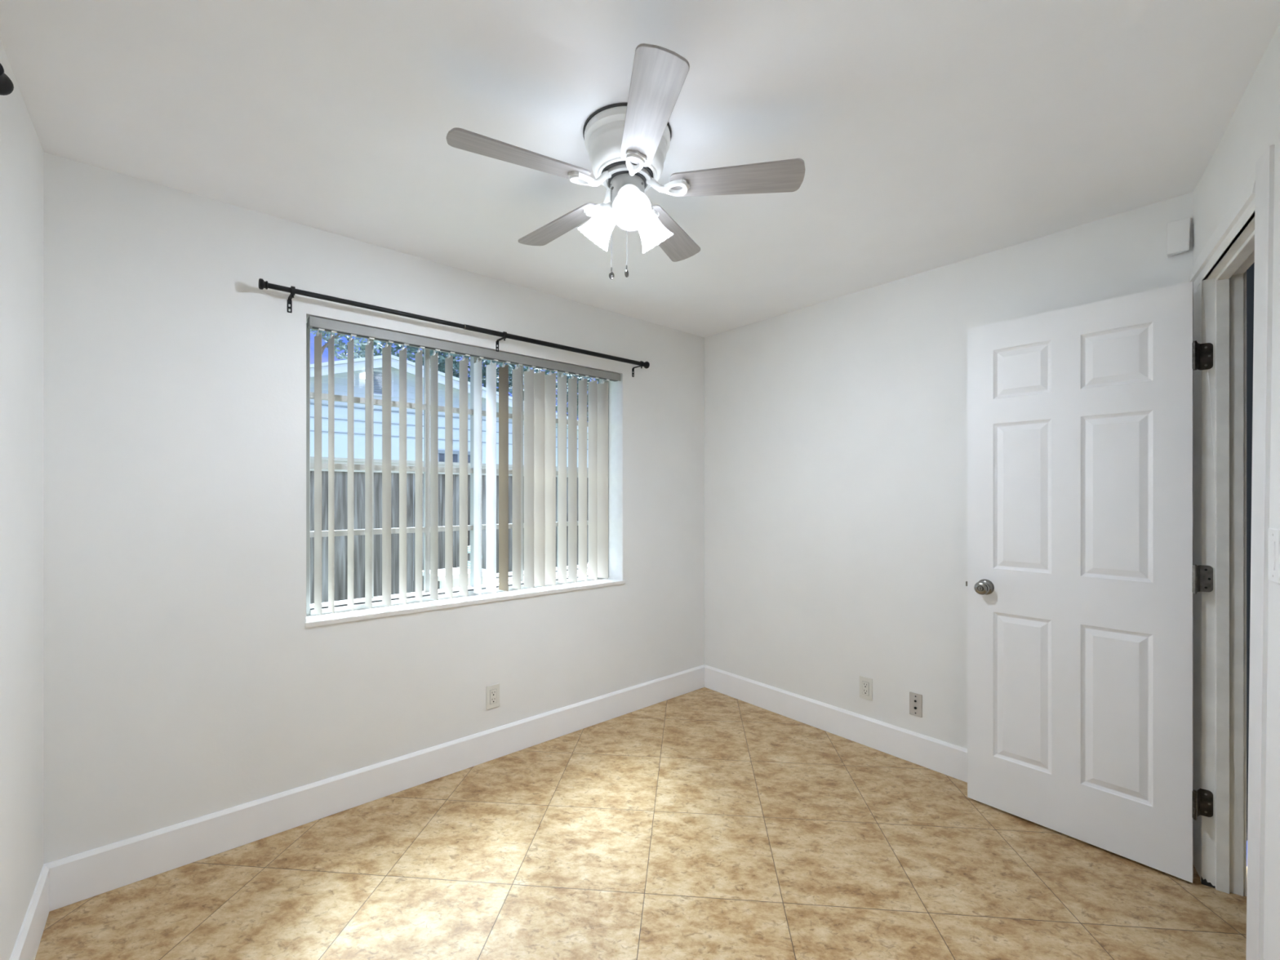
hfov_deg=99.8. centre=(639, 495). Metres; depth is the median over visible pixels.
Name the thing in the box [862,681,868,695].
receptacle
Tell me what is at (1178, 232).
sensor box
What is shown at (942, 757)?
baseboard
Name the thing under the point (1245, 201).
trim
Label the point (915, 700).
jack plate
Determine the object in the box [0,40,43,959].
wall
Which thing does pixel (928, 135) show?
ceiling
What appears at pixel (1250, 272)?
wall
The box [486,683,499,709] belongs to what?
wall outlet
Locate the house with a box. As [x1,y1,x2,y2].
[310,354,587,580]
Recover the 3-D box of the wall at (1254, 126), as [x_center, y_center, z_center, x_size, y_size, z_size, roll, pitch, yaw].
[1.063,0.106,0.620,0.092,2.620,3.394,0,0,37]
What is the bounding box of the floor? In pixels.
[35,687,1247,959]
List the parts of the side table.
leg, leg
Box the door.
[965,281,1213,883]
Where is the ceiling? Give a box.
[0,0,1279,337]
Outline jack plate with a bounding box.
[909,691,922,717]
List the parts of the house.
window trim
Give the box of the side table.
[422,567,485,589]
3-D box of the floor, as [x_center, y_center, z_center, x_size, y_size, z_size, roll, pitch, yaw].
[0.649,1.366,1.115,3.312,0.100,4.597,0,0,-41]
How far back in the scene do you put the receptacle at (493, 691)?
2.69 m
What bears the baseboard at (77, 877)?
attached to the wall at (185, 678)
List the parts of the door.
knob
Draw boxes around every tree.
[310,328,382,359]
[356,341,542,400]
[523,367,598,421]
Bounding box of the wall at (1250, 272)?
[1246,262,1254,840]
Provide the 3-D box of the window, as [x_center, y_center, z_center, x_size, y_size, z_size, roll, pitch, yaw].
[-0.782,-0.101,2.772,1.647,1.263,0.212,0,0,-41]
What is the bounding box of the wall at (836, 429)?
[704,191,1192,748]
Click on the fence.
(340, 476)
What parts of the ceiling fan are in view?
blade, blade, lamp shade, pull chain, pull chain, light bulb, lamp shade, blade, lamp shade, blade, blade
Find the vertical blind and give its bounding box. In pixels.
[306,315,620,615]
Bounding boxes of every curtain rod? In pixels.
[0,62,13,95]
[258,278,649,377]
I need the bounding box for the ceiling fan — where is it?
[446,43,805,279]
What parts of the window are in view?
rail, sill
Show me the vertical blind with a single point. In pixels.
(540, 388)
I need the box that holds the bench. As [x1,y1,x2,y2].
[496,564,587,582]
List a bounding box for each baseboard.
[9,866,48,959]
[43,664,705,911]
[704,665,967,782]
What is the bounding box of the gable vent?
[373,368,393,397]
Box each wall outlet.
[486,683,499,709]
[859,675,872,701]
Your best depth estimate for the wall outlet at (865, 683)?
2.83 m
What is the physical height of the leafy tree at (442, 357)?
8.356 m
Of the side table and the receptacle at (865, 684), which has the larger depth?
the side table
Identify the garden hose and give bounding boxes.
[467,546,470,568]
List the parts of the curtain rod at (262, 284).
rod, rod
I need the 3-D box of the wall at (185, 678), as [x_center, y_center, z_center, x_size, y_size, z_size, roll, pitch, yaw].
[-0.786,0.106,2.780,3.312,2.620,0.200,0,0,-41]
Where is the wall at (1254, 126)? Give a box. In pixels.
[1192,22,1279,959]
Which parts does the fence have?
rail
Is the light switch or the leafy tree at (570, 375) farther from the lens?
the leafy tree at (570, 375)
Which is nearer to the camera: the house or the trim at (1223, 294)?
the trim at (1223, 294)
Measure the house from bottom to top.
3.730 m
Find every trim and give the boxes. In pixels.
[1189,169,1255,288]
[1200,202,1255,896]
[1245,144,1275,959]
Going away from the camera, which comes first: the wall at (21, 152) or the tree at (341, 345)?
the wall at (21, 152)
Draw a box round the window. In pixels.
[305,323,625,627]
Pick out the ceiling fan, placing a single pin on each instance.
(627, 144)
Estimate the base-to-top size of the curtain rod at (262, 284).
0.086 m
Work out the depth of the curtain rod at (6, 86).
0.97 m
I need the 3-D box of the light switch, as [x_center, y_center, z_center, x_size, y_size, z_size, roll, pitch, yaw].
[1.478,0.141,1.256,0.008,0.124,0.070,0,0,37]
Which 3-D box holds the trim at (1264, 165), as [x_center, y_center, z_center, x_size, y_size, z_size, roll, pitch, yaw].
[1.581,0.241,1.311,0.108,2.150,0.186,0,0,37]
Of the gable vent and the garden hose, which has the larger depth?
the gable vent
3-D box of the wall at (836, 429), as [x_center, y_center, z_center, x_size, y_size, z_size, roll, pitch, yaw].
[1.212,0.106,2.906,0.120,2.620,2.617,0,0,-41]
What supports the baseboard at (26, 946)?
attached to the wall at (21, 152)
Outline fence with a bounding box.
[306,456,587,616]
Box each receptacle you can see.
[490,688,496,703]
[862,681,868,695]
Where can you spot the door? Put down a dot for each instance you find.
(1083, 579)
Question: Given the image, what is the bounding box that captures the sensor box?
[1166,217,1191,257]
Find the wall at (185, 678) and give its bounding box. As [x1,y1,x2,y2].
[43,151,704,863]
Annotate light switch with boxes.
[1267,528,1279,583]

